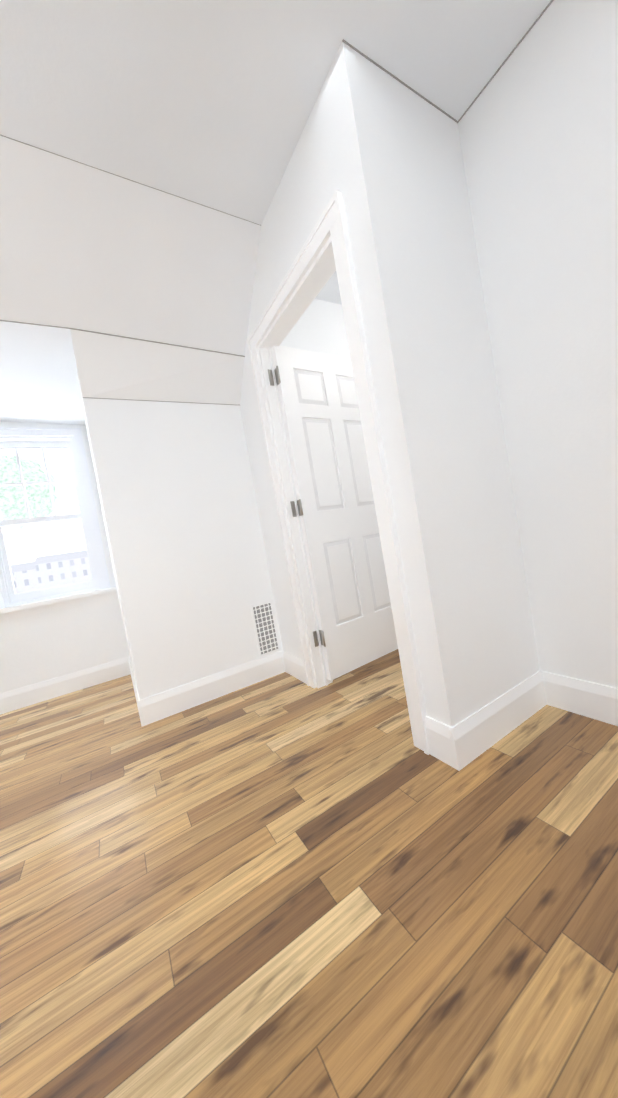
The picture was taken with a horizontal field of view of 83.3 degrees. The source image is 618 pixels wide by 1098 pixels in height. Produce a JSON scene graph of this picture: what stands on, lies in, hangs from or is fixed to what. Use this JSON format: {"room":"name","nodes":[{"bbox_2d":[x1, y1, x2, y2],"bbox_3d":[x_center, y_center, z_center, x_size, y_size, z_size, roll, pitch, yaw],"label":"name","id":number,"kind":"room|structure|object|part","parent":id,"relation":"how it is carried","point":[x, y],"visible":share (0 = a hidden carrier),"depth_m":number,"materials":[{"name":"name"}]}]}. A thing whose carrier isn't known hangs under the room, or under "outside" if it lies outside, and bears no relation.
{"room":"empty attic bedroom","nodes":[
{"label":"empty attic bedroom","id":0,"kind":"room"},
{"bbox_2d":[0,321,84,424],"bbox_3d":[-2.337,-1.067,1.870,1.819,0.357,1.463,-11,2,-30],"label":"ceiling","id":1,"kind":"structure","parent":0,"point":[39,382],"depth_m":2.06,"materials":[{"name":"paint"}]},
{"bbox_2d":[0,421,129,693],"bbox_3d":[-2.487,-0.010,2.468,1.919,2.428,0.160,-11,2,-30],"label":"wall","id":2,"kind":"structure","parent":0,"point":[41,647],"depth_m":2.68,"materials":[{"name":"paint"}]},
{"bbox_2d":[0,427,110,608],"bbox_3d":[-2.065,-0.265,2.683,0.728,1.304,0.136,-11,2,-30],"label":"window","id":3,"kind":"structure","parent":2,"relation":"in","point":[42,439],"depth_m":2.73,"materials":[{"name":"paint"}]},
{"bbox_2d":[0,587,117,620],"bbox_3d":[-2.341,0.498,2.384,1.819,0.087,0.115,-11,2,-30],"label":"window sill","id":4,"kind":"structure","parent":2,"relation":"attached to","point":[12,612],"depth_m":2.62,"materials":[{"name":"paint"}]},
{"bbox_2d":[0,658,127,713],"bbox_3d":[-2.251,1.112,2.430,1.819,0.140,0.016,-11,2,-30],"label":"baseboard","id":5,"kind":"structure","parent":2,"relation":"attached to","point":[32,694],"depth_m":2.64,"materials":[{"name":"paint"}]},
{"bbox_2d":[0,136,260,355],"bbox_3d":[-1.613,-1.146,1.261,2.948,0.405,0.717,-11,2,-30],"label":"ceiling","id":6,"kind":"structure","parent":0,"point":[85,247],"depth_m":1.58,"materials":[{"name":"paint"}]},
{"bbox_2d":[0,135,260,225],"bbox_3d":[-1.478,-1.363,0.963,2.946,0.002,0.045,-11,2,-30],"label":"trim","id":7,"kind":"structure","parent":6,"relation":"attached to","point":[0,135],"depth_m":1.40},
{"bbox_2d":[70,329,282,699],"bbox_3d":[-1.005,-0.267,2.571,0.888,2.428,1.488,-11,2,-30],"label":"wall","id":8,"kind":"structure","parent":0,"point":[178,500],"depth_m":2.05,"materials":[{"name":"paint"}]},
{"bbox_2d":[0,320,244,404],"bbox_3d":[-1.587,-0.906,1.533,2.706,0.338,0.208,-11,2,-30],"label":"trim","id":9,"kind":"structure","parent":8,"relation":"attached to","point":[0,320],"depth_m":1.88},
{"bbox_2d":[124,657,143,726],"bbox_3d":[-1.195,0.933,2.379,0.016,0.140,1.105,-11,2,-30],"label":"baseboard","id":10,"kind":"structure","parent":8,"relation":"attached to","point":[127,663],"depth_m":2.30,"materials":[{"name":"paint"}]},
{"bbox_2d":[140,652,283,725],"bbox_3d":[-0.535,0.829,2.136,0.876,0.140,0.016,-11,2,-30],"label":"baseboard","id":11,"kind":"structure","parent":8,"relation":"attached to","point":[154,708],"depth_m":2.09,"materials":[{"name":"paint"}]},
{"bbox_2d":[251,601,279,656],"bbox_3d":[-0.287,0.527,2.304,0.150,0.340,0.006,-11,2,-30],"label":"air vent","id":12,"kind":"object","parent":8,"relation":"in","point":[263,616],"visible":1,"depth_m":2.30,"materials":[{"name":"metal"}]},
{"bbox_2d":[0,0,550,304],"bbox_3d":[-0.274,-1.603,0.132,4.642,0.120,6.786,-11,2,-30],"label":"ceiling","id":13,"kind":"structure","parent":0,"point":[209,103],"depth_m":1.16,"materials":[{"name":"paint"}]},
{"bbox_2d":[0,649,617,1097],"bbox_3d":[0.154,0.908,0.216,4.642,0.120,6.786,-11,2,-30],"label":"floor","id":14,"kind":"structure","parent":0,"point":[284,885],"depth_m":0.84,"materials":[{"name":"brown wood"}]},
{"bbox_2d":[280,299,350,359],"bbox_3d":[0.393,-0.503,2.499,1.296,2.428,0.100,-11,2,-30],"label":"wall","id":15,"kind":"structure","parent":0,"point":[319,327],"depth_m":2.31,"materials":[{"name":"paint"}]},
{"bbox_2d":[240,79,428,716],"bbox_3d":[-0.011,-0.411,1.819,0.100,2.428,1.265,-11,2,-30],"label":"wall","id":16,"kind":"structure","parent":0,"point":[311,183],"depth_m":1.60,"materials":[{"name":"paint"}]},
{"bbox_2d":[280,651,306,683],"bbox_3d":[-0.086,0.750,2.207,0.016,0.140,0.306,-11,2,-30],"label":"baseboard","id":17,"kind":"structure","parent":16,"relation":"attached to","point":[293,665],"depth_m":2.22,"materials":[{"name":"paint"}]},
{"bbox_2d":[247,190,428,754],"bbox_3d":[0.102,-0.233,1.678,0.143,2.049,0.908,-11,2,-30],"label":"door frame","id":18,"kind":"structure","parent":16,"relation":"attached to","point":[332,222],"depth_m":1.42,"materials":[{"name":"paint"}]},
{"bbox_2d":[268,345,397,679],"bbox_3d":[0.231,-0.245,2.201,0.789,1.930,0.175,-11,2,-30],"label":"door leaf","id":19,"kind":"structure","parent":18,"relation":"in","point":[330,470],"depth_m":2.11,"materials":[{"name":"paint"}]},
{"bbox_3d":[-0.079,-0.225,1.990,0.045,1.600,0.002,-11,2,-30],"label":"door jamb hinges","id":20,"kind":"part","parent":19,"relation":"part of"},
{"bbox_2d":[326,42,539,726],"bbox_3d":[0.880,-0.554,1.553,1.396,2.428,0.100,-11,2,-30],"label":"wall","id":21,"kind":"structure","parent":0,"point":[400,157],"depth_m":1.25,"materials":[{"name":"paint"}]},
{"bbox_2d":[342,39,458,122],"bbox_3d":[0.349,-1.684,1.260,0.564,0.005,0.005,-11,2,-30],"label":"trim","id":22,"kind":"structure","parent":21,"relation":"attached to","point":[406,85],"depth_m":1.24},
{"bbox_2d":[440,670,547,770],"bbox_3d":[0.741,0.638,1.328,0.580,0.140,0.016,-11,2,-30],"label":"baseboard","id":23,"kind":"structure","parent":21,"relation":"attached to","point":[462,744],"depth_m":1.28,"materials":[{"name":"paint"}]},
{"bbox_2d":[458,0,617,687],"bbox_3d":[1.418,-0.610,0.493,0.100,2.428,2.476,-11,2,-30],"label":"wall","id":24,"kind":"structure","parent":0,"point":[538,127],"depth_m":1.25,"materials":[{"name":"paint"}]},
{"bbox_2d":[458,0,553,122],"bbox_3d":[1.165,-1.795,0.436,0.005,0.005,2.257,-11,2,-30],"label":"trim","id":25,"kind":"structure","parent":24,"relation":"attached to","point":[551,1],"depth_m":1.23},
{"bbox_2d":[544,671,617,725],"bbox_3d":[1.556,0.527,0.511,0.016,0.140,2.256,-11,2,-30],"label":"baseboard","id":26,"kind":"structure","parent":24,"relation":"attached to","point":[592,700],"depth_m":1.35,"materials":[{"name":"paint"}]},
{"label":"outside","id":27,"kind":"structure","parent":0,"visible":0},
{"bbox_2d":[0,448,86,564],"bbox_3d":[-57.893,-25.954,186.282,400.000,180.000,0.001,-11,2,-30],"label":"sky","id":28,"kind":"structure","parent":27,"point":[26,537],"depth_m":153.80,"materials":[{"name":"white"}]},
{"bbox_3d":[-5.716,9.006,108.895,400.000,0.700,182.000,-11,2,-30],"label":"street","id":29,"kind":"object","parent":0,"visible":0},
{"bbox_2d":[10,550,91,593],"bbox_3d":[-59.069,8.526,110.099,71.400,19.500,16.800,-11,2,-30],"label":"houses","id":30,"kind":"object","parent":29,"relation":"on","point":[57,563],"depth_m":97.19},
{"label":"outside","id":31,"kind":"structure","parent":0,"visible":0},
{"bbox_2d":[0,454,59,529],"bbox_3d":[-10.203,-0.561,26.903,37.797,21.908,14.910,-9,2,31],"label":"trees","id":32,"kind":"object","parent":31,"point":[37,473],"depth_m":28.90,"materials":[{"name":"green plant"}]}
]}

